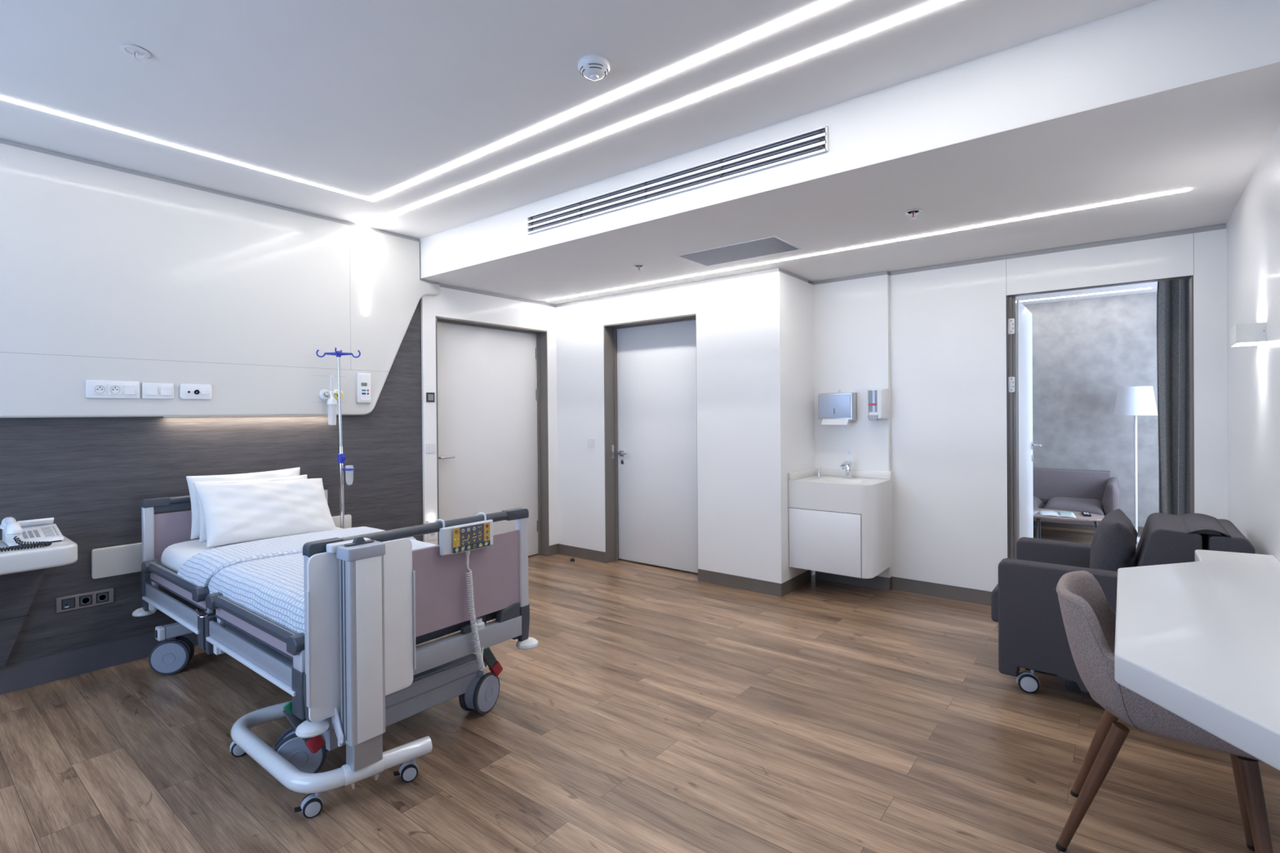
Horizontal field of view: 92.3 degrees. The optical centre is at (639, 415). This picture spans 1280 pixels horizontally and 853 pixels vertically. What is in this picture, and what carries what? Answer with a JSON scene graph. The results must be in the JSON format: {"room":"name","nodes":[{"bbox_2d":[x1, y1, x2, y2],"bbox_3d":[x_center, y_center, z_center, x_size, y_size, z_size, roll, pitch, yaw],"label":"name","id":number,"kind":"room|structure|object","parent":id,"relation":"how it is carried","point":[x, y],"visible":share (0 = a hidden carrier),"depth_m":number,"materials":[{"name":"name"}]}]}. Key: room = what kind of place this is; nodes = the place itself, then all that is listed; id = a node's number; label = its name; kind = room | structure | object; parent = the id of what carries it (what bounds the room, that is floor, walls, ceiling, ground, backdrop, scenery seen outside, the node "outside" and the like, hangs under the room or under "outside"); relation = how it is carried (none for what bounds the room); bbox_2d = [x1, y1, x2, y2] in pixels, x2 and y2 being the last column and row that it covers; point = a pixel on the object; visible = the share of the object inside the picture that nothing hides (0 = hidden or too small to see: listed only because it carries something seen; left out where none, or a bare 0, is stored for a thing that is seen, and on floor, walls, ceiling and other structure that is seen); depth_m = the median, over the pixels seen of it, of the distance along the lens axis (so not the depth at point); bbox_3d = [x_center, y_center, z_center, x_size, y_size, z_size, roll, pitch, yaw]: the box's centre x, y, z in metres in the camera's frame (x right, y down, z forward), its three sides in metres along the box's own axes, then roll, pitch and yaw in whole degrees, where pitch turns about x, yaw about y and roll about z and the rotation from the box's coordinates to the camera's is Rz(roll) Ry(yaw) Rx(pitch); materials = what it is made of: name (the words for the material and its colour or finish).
{"room":"hospital room","nodes":[
{"label":"hospital room","id":0,"kind":"room"},
{"bbox_2d":[0,286,558,665],"bbox_3d":[-2.921,0.009,3.142,0.220,2.600,6.700,0,0,38],"label":"wall","id":1,"kind":"structure","parent":0,"point":[93,476],"depth_m":3.48,"materials":[{"name":"laminate"}]},
{"bbox_2d":[0,568,46,667],"bbox_3d":[-3.429,0.935,2.320,0.034,0.486,1.765,0,0,38],"label":"panel","id":2,"kind":"object","parent":1,"relation":"attached to","point":[18,590],"visible":0.8,"depth_m":2.90,"materials":[{"name":"laminate"}]},
{"bbox_2d":[0,535,77,575],"bbox_3d":[-3.195,0.631,2.284,0.450,0.088,1.605,0,0,38],"label":"shelf","id":3,"kind":"object","parent":1,"relation":"attached to","point":[63,553],"visible":0.73,"depth_m":2.67,"materials":[{"name":"white plastic"}]},
{"bbox_2d":[0,516,63,551],"bbox_3d":[-2.861,0.523,2.690,0.339,0.120,0.487,0,0,38],"label":"desk telephone","id":4,"kind":"object","parent":3,"relation":"on","point":[34,533],"visible":1,"depth_m":2.80,"materials":[{"name":"white plastic"}]},
{"bbox_2d":[17,517,53,527],"bbox_3d":[-2.857,0.507,2.905,0.044,0.040,0.125,0,0,38],"label":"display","id":5,"kind":"object","parent":4,"relation":"attached to","point":[43,522],"depth_m":2.90,"materials":[{"name":"grey plastic"}]},
{"bbox_2d":[56,588,113,613],"bbox_3d":[-2.810,0.937,3.119,0.016,0.073,0.219,0,0,38],"label":"strip","id":6,"kind":"object","parent":1,"relation":"attached to","point":[81,601],"visible":1,"depth_m":3.11,"materials":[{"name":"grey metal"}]},
{"bbox_2d":[61,597,75,609],"bbox_3d":[-2.848,0.937,3.065,0.002,0.050,0.050,0,0,38],"label":"socket","id":7,"kind":"object","parent":6,"relation":"attached to","point":[67,603],"depth_m":3.06,"materials":[{"name":"grey plastic"}]},
{"bbox_2d":[79,594,92,606],"bbox_3d":[-2.808,0.936,3.116,0.002,0.050,0.050,0,0,38],"label":"socket","id":8,"kind":"object","parent":6,"relation":"attached to","point":[85,600],"depth_m":3.12,"materials":[{"name":"grey plastic"}]},
{"bbox_2d":[96,591,108,603],"bbox_3d":[-2.768,0.935,3.167,0.002,0.050,0.050,0,0,38],"label":"socket","id":9,"kind":"object","parent":6,"relation":"attached to","point":[101,597],"depth_m":3.17,"materials":[{"name":"grey plastic"}]},
{"bbox_2d":[0,631,198,694],"bbox_3d":[-3.353,1.248,2.608,0.196,0.135,5.305,0,0,38],"label":"baseboard","id":10,"kind":"structure","parent":1,"relation":"attached to","point":[28,673],"depth_m":3.10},
{"bbox_2d":[177,416,219,417],"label":"light","id":11,"kind":"object","parent":1,"relation":"attached to","point":[219,416],"depth_m":3.47,"materials":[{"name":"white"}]},
{"bbox_2d":[0,138,439,284],"bbox_3d":[-3.203,-1.133,2.606,0.050,0.305,5.330,0,0,38],"label":"trim","id":12,"kind":"structure","parent":1,"relation":"attached to","point":[2,141],"depth_m":3.44,"materials":[{"name":"white paint"}]},
{"bbox_2d":[0,142,439,417],"bbox_3d":[-3.100,-0.625,2.724,0.059,1.275,5.035,0,0,38],"label":"headboard panel","id":13,"kind":"object","parent":1,"relation":"attached to","point":[106,273],"visible":1,"depth_m":3.38,"materials":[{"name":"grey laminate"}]},
{"bbox_2d":[85,380,139,398],"bbox_3d":[-2.705,-0.134,3.156,0.022,0.088,0.211,0,0,38],"label":"wall socket","id":14,"kind":"object","parent":13,"relation":"attached to","point":[94,388],"visible":1,"depth_m":3.15,"materials":[{"name":"white plastic"}]},
{"bbox_2d":[93,384,106,394],"bbox_3d":[-2.735,-0.134,3.114,0.002,0.052,0.052,0,0,38],"label":"socket","id":15,"kind":"object","parent":14,"relation":"attached to","point":[97,388],"depth_m":3.11,"materials":[{"name":"grey plastic"}]},
{"bbox_2d":[108,384,121,395],"bbox_3d":[-2.698,-0.134,3.161,0.002,0.052,0.052,0,0,38],"label":"socket","id":16,"kind":"object","parent":14,"relation":"attached to","point":[113,389],"depth_m":3.16,"materials":[{"name":"grey plastic"}]},
{"bbox_2d":[124,385,135,394],"bbox_3d":[-2.660,-0.135,3.207,0.004,0.048,0.046,0,0,38],"label":"switch","id":17,"kind":"object","parent":14,"relation":"attached to","point":[128,389],"depth_m":3.21,"materials":[{"name":"white plastic"}]},
{"bbox_2d":[142,382,173,399],"bbox_3d":[-2.590,-0.134,3.306,0.016,0.084,0.137,0,0,38],"label":"switch panel","id":18,"kind":"object","parent":13,"relation":"attached to","point":[149,390],"visible":1,"depth_m":3.30,"materials":[{"name":"white plastic"}]},
{"bbox_2d":[146,386,157,395],"bbox_3d":[-2.603,-0.133,3.280,0.004,0.046,0.046,0,0,38],"label":"switch","id":19,"kind":"object","parent":18,"relation":"attached to","point":[150,390],"depth_m":3.28,"materials":[{"name":"white plastic"}]},
{"bbox_2d":[160,386,171,395],"bbox_3d":[-2.565,-0.134,3.327,0.004,0.046,0.046,0,0,38],"label":"switch","id":20,"kind":"object","parent":18,"relation":"attached to","point":[164,390],"depth_m":3.33,"materials":[{"name":"white plastic"}]},
{"bbox_2d":[179,383,211,399],"bbox_3d":[-2.483,-0.135,3.440,0.017,0.084,0.149,0,0,38],"label":"outlet","id":21,"kind":"object","parent":13,"relation":"attached to","point":[187,391],"visible":1,"depth_m":3.44,"materials":[{"name":"white plastic"}]},
{"bbox_2d":[319,389,329,399],"bbox_3d":[-2.038,-0.138,3.991,0.030,0.072,0.072,0,0,38],"label":"outlet","id":22,"kind":"object","parent":13,"relation":"attached to","point":[322,394],"visible":0.92,"depth_m":3.98,"materials":[{"name":"white plastic"}]},
{"bbox_2d":[326,377,337,421],"bbox_3d":[-1.986,-0.098,3.983,0.076,0.320,0.084,0,0,38],"label":"oxygen flowmeter","id":23,"kind":"object","parent":13,"relation":"attached to","point":[331,400],"visible":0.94,"depth_m":3.96,"materials":[{"name":"white plastic"}]},
{"bbox_2d":[333,389,343,399],"bbox_3d":[-1.990,-0.138,4.055,0.026,0.072,0.072,0,0,38],"label":"outlet","id":24,"kind":"object","parent":13,"relation":"attached to","point":[335,396],"visible":0.48,"depth_m":4.04,"materials":[{"name":"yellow plastic"}]},
{"bbox_2d":[355,373,371,402],"bbox_3d":[-1.882,-0.190,4.192,0.026,0.202,0.095,0,0,38],"label":"monitor","id":25,"kind":"object","parent":13,"relation":"attached to","point":[363,384],"visible":1,"depth_m":4.18,"materials":[{"name":"white plastic"}]},
{"bbox_2d":[91,514,351,578],"bbox_3d":[-2.380,0.752,3.658,0.022,0.152,1.336,0,0,38],"label":"board","id":26,"kind":"object","parent":1,"relation":"attached to","point":[113,561],"visible":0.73,"depth_m":3.21,"materials":[{"name":"white plastic"}]},
{"bbox_2d":[275,415,312,416],"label":"light","id":27,"kind":"object","parent":1,"relation":"attached to","point":[276,415],"depth_m":3.87,"materials":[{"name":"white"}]},
{"bbox_2d":[426,392,435,402],"bbox_3d":[-1.583,-0.139,4.647,0.011,0.072,0.068,0,0,38],"label":"thermostat","id":28,"kind":"object","parent":1,"relation":"attached to","point":[429,396],"visible":1,"depth_m":4.64,"materials":[{"name":"black plastic"}]},
{"bbox_2d":[426,443,435,453],"bbox_3d":[-1.579,0.245,4.648,0.012,0.076,0.076,0,0,38],"label":"light switch","id":29,"kind":"object","parent":1,"relation":"attached to","point":[430,447],"visible":1,"depth_m":4.64,"materials":[{"name":"white plastic"}]},
{"bbox_2d":[426,517,436,541],"bbox_3d":[-1.567,0.854,4.651,0.024,0.173,0.080,0,0,38],"label":"wall socket","id":30,"kind":"object","parent":1,"relation":"attached to","point":[431,536],"visible":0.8,"depth_m":4.65,"materials":[{"name":"white plastic"}]},
{"bbox_2d":[435,315,549,556],"bbox_3d":[-1.279,0.249,5.214,0.220,2.072,1.193,0,0,38],"label":"door","id":31,"kind":"structure","parent":1,"relation":"in","point":[492,435],"depth_m":5.25,"materials":[{"name":"white wood"}]},
{"bbox_2d":[439,283,555,306],"bbox_3d":[-1.286,-1.010,5.203,0.192,0.030,1.400,0,0,38],"label":"trim","id":32,"kind":"structure","parent":1,"relation":"attached to","point":[441,285],"depth_m":5.14,"materials":[{"name":"white paint"}]},
{"bbox_2d":[0,0,1156,239],"bbox_3d":[-1.557,-1.368,1.102,5.000,0.150,5.320,0,0,38],"label":"ceiling","id":33,"kind":"structure","parent":0,"point":[368,99],"depth_m":2.38,"materials":[{"name":"paint"}]},
{"bbox_2d":[120,44,150,63],"bbox_3d":[-1.790,-1.276,2.182,0.084,0.039,0.084,0,0,38],"label":"sprinkler","id":34,"kind":"object","parent":33,"relation":"attached to","point":[136,51],"visible":1,"depth_m":2.18,"materials":[{"name":"white plastic"}]},
{"bbox_2d":[0,0,846,201],"bbox_3d":[-1.145,-1.295,1.489,3.535,0.004,2.937,0,0,38],"label":"led strip","id":35,"kind":"object","parent":33,"relation":"attached to","point":[826,4],"visible":1,"depth_m":2.59,"materials":[{"name":"white plastic"}]},
{"bbox_2d":[577,54,610,80],"bbox_3d":[-0.171,-1.280,2.289,0.120,0.060,0.120,0,0,38],"label":"smoke detector","id":36,"kind":"object","parent":33,"relation":"attached to","point":[593,67],"visible":1,"depth_m":2.25,"materials":[{"name":"white plastic"}]},
{"bbox_2d":[361,0,959,313],"bbox_3d":[-0.284,-1.009,2.949,4.100,0.604,0.034,0,0,38],"label":"led strip","id":37,"kind":"object","parent":33,"relation":"attached to","point":[940,3],"visible":1,"depth_m":2.60,"materials":[{"name":"white plastic"}]},
{"bbox_2d":[0,525,1279,852],"bbox_3d":[0.527,1.342,2.914,7.600,0.120,12.000,0,0,38],"label":"floor","id":38,"kind":"structure","parent":0,"point":[654,708],"depth_m":2.34,"materials":[{"name":"brown wood"}]},
{"bbox_2d":[229,536,432,818],"bbox_3d":[-1.163,0.853,2.284,0.770,0.891,0.455,0,0,38],"label":"table","id":39,"kind":"object","parent":38,"relation":"on","point":[360,593],"visible":0.95,"depth_m":2.04,"materials":[{"name":"white plastic"}]},
{"bbox_2d":[132,482,538,773],"bbox_3d":[-1.560,0.859,2.996,2.058,0.878,1.025,0,0,38],"label":"hospital bed","id":40,"kind":"object","parent":38,"relation":"on","point":[447,668],"visible":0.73,"depth_m":2.54,"materials":[{"name":"plastic"}]},
{"bbox_2d":[160,526,342,573],"bbox_3d":[-1.553,0.724,2.988,1.815,0.147,0.852,0,0,38],"label":"mattress","id":41,"kind":"object","parent":40,"relation":"on","point":[174,556],"visible":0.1,"depth_m":3.10,"materials":[{"name":"white fabric"}]},
{"bbox_2d":[186,466,300,539],"bbox_3d":[-2.233,0.486,3.514,0.141,0.339,0.586,0,0,38],"label":"pillow","id":42,"kind":"object","parent":41,"relation":"on","point":[195,530],"visible":0.2,"depth_m":3.38,"materials":[{"name":"white fabric"}]},
{"bbox_2d":[193,474,306,542],"bbox_3d":[-2.155,0.509,3.466,0.160,0.321,0.587,0,0,38],"label":"pillow","id":43,"kind":"object","parent":41,"relation":"on","point":[202,538],"visible":0.14,"depth_m":3.33,"materials":[{"name":"white fabric"}]},
{"bbox_2d":[194,478,337,546],"bbox_3d":[-2.037,0.515,3.385,0.244,0.320,0.658,0,0,38],"label":"pillow","id":44,"kind":"object","parent":41,"relation":"on","point":[240,512],"visible":0.98,"depth_m":3.30,"materials":[{"name":"white fabric"}]},
{"bbox_2d":[177,526,436,633],"bbox_3d":[-1.370,0.700,2.843,1.378,0.174,0.934,0,0,38],"label":"quilt","id":45,"kind":"object","parent":41,"relation":"on","point":[265,577],"visible":0.53,"depth_m":2.62,"materials":[{"name":"white fabric"}]},
{"bbox_2d":[315,347,360,528],"bbox_3d":[-1.912,0.245,3.916,0.225,1.343,0.137,0,0,17],"label":"pole","id":46,"kind":"object","parent":40,"relation":"on","point":[341,457],"visible":0.91,"depth_m":3.91,"materials":[{"name":"silver metal"}]},
{"bbox_2d":[342,467,354,471],"bbox_3d":[-1.862,0.382,3.930,0.057,0.127,0.064,0,0,38],"label":"cup holder","id":47,"kind":"object","parent":46,"relation":"attached to","point":[348,468],"visible":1,"depth_m":3.92,"materials":[{"name":"blue plastic"}]},
{"bbox_2d":[435,512,493,671],"bbox_3d":[-0.708,0.728,2.494,0.091,0.646,0.242,0,0,38],"label":"handset","id":48,"kind":"object","parent":40,"relation":"hanging from","point":[468,537],"visible":0.98,"depth_m":2.47,"materials":[{"name":"light grey plastic"},{"name":"white plastic"},{"name":"printed plastic keypad"}]},
{"bbox_2d":[1033,507,1104,538],"bbox_3d":[3.633,1.063,5.630,1.060,0.364,0.540,0,0,38],"label":"coffee table","id":49,"kind":"object","parent":38,"relation":"on","point":[1079,516],"visible":0.35,"depth_m":5.39,"materials":[{"name":"brown wood"}]},
{"bbox_2d":[1038,510,1075,517],"bbox_3d":[3.728,0.876,5.502,0.260,0.009,0.300,0,0,30],"label":"magazine","id":50,"kind":"object","parent":49,"relation":"on","point":[1042,513],"visible":1,"depth_m":5.48,"materials":[{"name":"white paper"}]},
{"bbox_2d":[1057,511,1074,516],"bbox_3d":[3.785,0.873,5.469,0.104,0.004,0.210,0,0,30],"label":"picture","id":51,"kind":"object","parent":50,"relation":"on","point":[1060,513],"depth_m":5.46},
{"bbox_2d":[1081,511,1091,516],"bbox_3d":[3.955,0.870,5.450,0.055,0.018,0.200,0,0,30],"label":"remote control","id":52,"kind":"object","parent":49,"relation":"on","point":[1085,513],"visible":1,"depth_m":5.40,"materials":[{"name":"black plastic"}]},
{"bbox_2d":[1032,467,1119,526],"bbox_3d":[4.011,0.903,6.490,1.665,0.665,0.820,0,0,38],"label":"sofa","id":53,"kind":"object","parent":38,"relation":"on","point":[1092,491],"visible":0.36,"depth_m":6.25,"materials":[{"name":"grey fabric"}]},
{"bbox_2d":[1033,496,1044,508],"bbox_3d":[3.725,0.908,6.573,0.995,0.160,0.605,0,0,38],"label":"seat cushion","id":54,"kind":"object","parent":53,"relation":"on","point":[1038,501],"depth_m":6.31,"materials":[{"name":"grey fabric"}]},
{"bbox_2d":[1044,497,1105,515],"bbox_3d":[4.319,0.905,6.103,0.500,0.160,0.605,0,0,38],"label":"seat cushion","id":55,"kind":"object","parent":53,"relation":"on","point":[1095,505],"depth_m":5.94,"materials":[{"name":"grey fabric"}]},
{"bbox_2d":[991,512,1255,693],"bbox_3d":[2.212,0.864,2.889,0.915,0.807,0.710,0,0,38],"label":"armchair","id":56,"kind":"object","parent":38,"relation":"on","point":[1025,606],"visible":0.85,"depth_m":2.77,"materials":[{"name":"grey fabric"}]},
{"bbox_2d":[991,583,998,622],"bbox_3d":[2.073,0.913,2.999,0.560,0.160,0.500,0,0,38],"label":"seat cushion","id":57,"kind":"object","parent":56,"relation":"on","point":[994,595],"depth_m":2.97,"materials":[{"name":"grey fabric"}]},
{"bbox_2d":[1088,508,1137,571],"bbox_3d":[2.213,0.654,2.878,0.183,0.392,0.415,0,0,38],"label":"cushion","id":58,"kind":"object","parent":56,"relation":"on","point":[1113,544],"visible":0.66,"depth_m":2.74,"materials":[{"name":"grey fabric"}]},
{"bbox_2d":[1135,512,1202,566],"bbox_3d":[2.370,0.671,2.803,0.260,0.392,0.525,0,0,38],"label":"cushion","id":59,"kind":"object","parent":56,"relation":"on","point":[1165,538],"depth_m":2.61,"materials":[{"name":"grey fabric"}]},
{"bbox_2d":[1113,386,1157,542],"bbox_3d":[4.897,0.472,6.077,0.339,1.517,0.339,-1,0,-33],"label":"floor lamp","id":60,"kind":"object","parent":38,"relation":"on","point":[1135,401],"visible":0.86,"depth_m":5.99,"materials":[{"name":"white plastic"}]},
{"bbox_2d":[1055,570,1273,852],"bbox_3d":[1.524,0.896,1.756,0.551,0.772,0.499,0,0,38],"label":"desk chair","id":61,"kind":"object","parent":38,"relation":"on","point":[1089,620],"visible":0.37,"depth_m":1.73,"materials":[{"name":"beige fabric"}]},
{"bbox_2d":[555,271,814,583],"bbox_3d":[0.300,0.132,5.236,2.230,2.280,0.620,0,0,38],"label":"wall","id":62,"kind":"structure","parent":0,"point":[755,386],"depth_m":4.59,"materials":[{"name":"white paint"}]},
{"bbox_2d":[586,438,595,447],"bbox_3d":[-0.432,0.239,5.414,0.090,0.080,0.012,0,0,38],"label":"light switch","id":63,"kind":"object","parent":62,"relation":"attached to","point":[590,442],"visible":1,"depth_m":5.41,"materials":[{"name":"white plastic"}]},
{"bbox_2d":[603,313,698,581],"bbox_3d":[0.141,0.244,5.121,0.952,2.060,0.240,0,0,38],"label":"door","id":64,"kind":"structure","parent":62,"relation":"in","point":[651,396],"depth_m":5.19,"materials":[{"name":"white wood"}]},
{"bbox_2d":[549,543,810,596],"bbox_3d":[0.164,1.226,5.221,2.426,0.095,0.632,0,0,38],"label":"baseboard","id":65,"kind":"structure","parent":62,"relation":"attached to","point":[773,588],"depth_m":4.60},
{"bbox_2d":[419,0,1279,306],"bbox_3d":[0.772,-1.255,4.043,5.000,0.442,2.180,0,0,38],"label":"ceiling","id":66,"kind":"structure","parent":0,"point":[1208,138],"depth_m":2.71,"materials":[{"name":"paint"}]},
{"bbox_2d":[632,264,644,271],"bbox_3d":[-0.007,-1.009,4.215,0.084,0.039,0.084,0,0,38],"label":"sprinkler","id":67,"kind":"object","parent":66,"relation":"attached to","point":[637,266],"visible":1,"depth_m":4.21,"materials":[{"name":"white plastic"}]},
{"bbox_2d":[526,125,827,234],"bbox_3d":[0.052,-1.180,3.214,1.906,0.106,0.012,0,0,38],"label":"ceiling vent","id":68,"kind":"object","parent":66,"relation":"in","point":[812,142],"visible":1,"depth_m":3.05,"materials":[{"name":"white plastic"}]},
{"bbox_2d":[676,235,800,266],"bbox_3d":[0.616,-1.030,3.876,0.685,0.004,0.366,0,0,38],"label":"ceiling vent","id":69,"kind":"object","parent":66,"relation":"in","point":[771,245],"visible":1,"depth_m":3.85,"materials":[{"name":"white plastic"}]},
{"bbox_2d":[546,188,1188,301],"bbox_3d":[0.848,-1.033,4.158,4.275,0.004,0.022,0,0,38],"label":"led strip","id":70,"kind":"object","parent":66,"relation":"attached to","point":[1187,189],"visible":1,"depth_m":3.56,"materials":[{"name":"white plastic"}]},
{"bbox_2d":[904,208,922,219],"bbox_3d":[1.383,-1.015,3.113,0.084,0.039,0.084,0,0,38],"label":"sprinkler","id":71,"kind":"object","parent":66,"relation":"attached to","point":[914,211],"visible":1,"depth_m":3.11,"materials":[{"name":"white metal"}]},
{"bbox_2d":[810,222,1227,591],"bbox_3d":[2.300,-0.031,4.138,4.770,2.585,0.185,0,0,38],"label":"wall","id":72,"kind":"structure","parent":0,"point":[948,326],"depth_m":4.20,"materials":[{"name":"white paint"}]},
{"bbox_2d":[817,389,857,425],"bbox_3d":[1.470,-0.064,4.593,0.260,0.263,0.132,0,0,38],"label":"paper towel dispenser","id":73,"kind":"object","parent":72,"relation":"attached to","point":[839,408],"visible":1,"depth_m":4.55,"materials":[{"name":"metal"}]},
{"bbox_2d":[821,418,851,425],"bbox_3d":[1.463,0.042,4.578,0.194,0.052,0.097,0,0,38],"label":"paper towel","id":74,"kind":"object","parent":73,"relation":"hanging from","point":[824,421],"depth_m":4.54,"materials":[{"name":"white paper"}]},
{"bbox_2d":[788,467,891,480],"bbox_3d":[1.434,0.432,4.404,0.572,0.054,0.479,0,0,38],"label":"backsplash","id":75,"kind":"structure","parent":72,"relation":"attached to","point":[811,472],"depth_m":4.54,"materials":[{"name":"white ceramic"}]},
{"bbox_2d":[788,467,892,578],"bbox_3d":[1.436,0.741,4.405,0.572,0.672,0.482,0,0,38],"label":"basin","id":76,"kind":"object","parent":72,"relation":"attached to","point":[838,525],"visible":0.97,"depth_m":4.23,"materials":[{"name":"white ceramic"}]},
{"bbox_2d":[817,466,822,476],"bbox_3d":[1.362,0.422,4.650,0.030,0.073,0.050,-1,0,-37],"label":"soap dispenser","id":77,"kind":"object","parent":76,"relation":"on","point":[820,468],"visible":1,"depth_m":4.65,"materials":[{"name":"silver metal"}]},
{"bbox_2d":[840,452,852,478],"bbox_3d":[1.497,0.363,4.474,0.042,0.190,0.157,0,0,38],"label":"faucet","id":78,"kind":"object","parent":76,"relation":"on","point":[846,465],"visible":1,"depth_m":4.50,"materials":[{"name":"silver metal"}]},
{"bbox_2d":[867,387,889,420],"bbox_3d":[1.704,-0.082,4.416,0.134,0.232,0.119,0,0,38],"label":"soap dispenser","id":79,"kind":"object","parent":72,"relation":"attached to","point":[878,399],"visible":1,"depth_m":4.38,"materials":[{"name":"white plastic"}]},
{"bbox_2d":[556,223,1226,306],"bbox_3d":[1.250,-1.027,4.565,4.560,0.030,0.752,0,0,38],"label":"trim","id":80,"kind":"structure","parent":72,"relation":"attached to","point":[1221,226],"depth_m":4.25,"materials":[{"name":"white paint"}]},
{"bbox_2d":[815,571,991,605],"bbox_3d":[1.917,1.215,4.442,1.291,0.095,0.156,0,0,38],"label":"baseboard","id":81,"kind":"structure","parent":72,"relation":"attached to","point":[949,592],"depth_m":4.37,"materials":[{"name":"grey"}]},
{"bbox_2d":[1005,259,1194,292],"bbox_3d":[2.745,-0.903,3.728,0.911,0.235,0.011,0,0,38],"label":"trim","id":82,"kind":"structure","parent":72,"relation":"attached to","point":[1006,260],"depth_m":4.01,"materials":[{"name":"grey paint"}]},
{"bbox_2d":[1006,275,1194,559],"bbox_3d":[3.030,0.233,4.083,0.910,2.045,0.901,0,0,38],"label":"door","id":83,"kind":"structure","parent":72,"relation":"in","point":[1020,442],"depth_m":4.03,"materials":[{"name":"white wood"}]},
{"bbox_2d":[1016,281,1157,304],"bbox_3d":[3.533,-1.291,5.517,4.700,0.100,3.540,0,0,38],"label":"ceiling","id":84,"kind":"structure","parent":0,"point":[1153,286],"depth_m":6.30,"materials":[{"name":"paint"}]},
{"bbox_2d":[1019,287,1151,302],"bbox_3d":[4.316,-1.250,6.594,1.790,0.004,0.040,0,0,38],"label":"led strip","id":85,"kind":"object","parent":84,"relation":"attached to","point":[1150,287],"visible":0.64,"depth_m":6.35,"materials":[{"name":"white plastic"}]},
{"bbox_3d":[3.711,-1.223,3.872,0.780,0.022,0.030,0,0,38],"label":"rail","id":86,"kind":"object","parent":84,"relation":"attached to","visible":0},
{"bbox_2d":[1156,278,1190,515],"bbox_3d":[3.576,0.014,3.993,0.337,2.445,0.110,0,0,38],"label":"curtain","id":87,"kind":"object","parent":86,"relation":"hanging from","point":[1172,295],"visible":0.25,"depth_m":4.04,"materials":[{"name":"fabric"}]},
{"bbox_2d":[1022,291,1159,527],"bbox_3d":[4.556,-0.063,6.883,4.600,2.585,0.150,0,0,38],"label":"wall","id":88,"kind":"structure","parent":0,"point":[1084,350],"depth_m":6.54,"materials":[{"name":"paint"}]},
{"bbox_2d":[1033,521,1143,535],"bbox_3d":[4.516,1.187,6.826,4.600,0.085,0.012,0,0,38],"label":"baseboard","id":89,"kind":"structure","parent":88,"relation":"attached to","point":[1042,524],"depth_m":6.68,"materials":[{"name":"grey"}]},
{"bbox_2d":[1226,124,1279,561],"bbox_3d":[1.035,-0.011,0.494,0.150,2.600,7.460,0,0,38],"label":"wall","id":90,"kind":"structure","parent":0,"point":[1253,226],"depth_m":2.60,"materials":[{"name":"white paint"}]},
{"bbox_2d":[1114,549,1279,770],"bbox_3d":[1.407,0.565,1.451,0.455,0.067,2.512,0,0,38],"label":"desk","id":91,"kind":"object","parent":90,"relation":"attached to","point":[1198,640],"visible":1,"depth_m":1.44,"materials":[{"name":"white laminate"}]},
{"bbox_2d":[1230,322,1266,346],"bbox_3d":[2.486,-0.331,2.517,0.085,0.076,0.201,0,0,38],"label":"wall sconce","id":92,"kind":"object","parent":90,"relation":"attached to","point":[1244,334],"visible":1,"depth_m":2.45,"materials":[{"name":"grey plastic"}]},
{"bbox_2d":[1231,341,1265,346],"bbox_3d":[2.488,-0.295,2.517,0.081,0.002,0.192,0,0,38],"label":"diffuser","id":93,"kind":"object","parent":92,"relation":"attached to","point":[1234,344],"depth_m":2.51,"materials":[{"name":"white plastic"}]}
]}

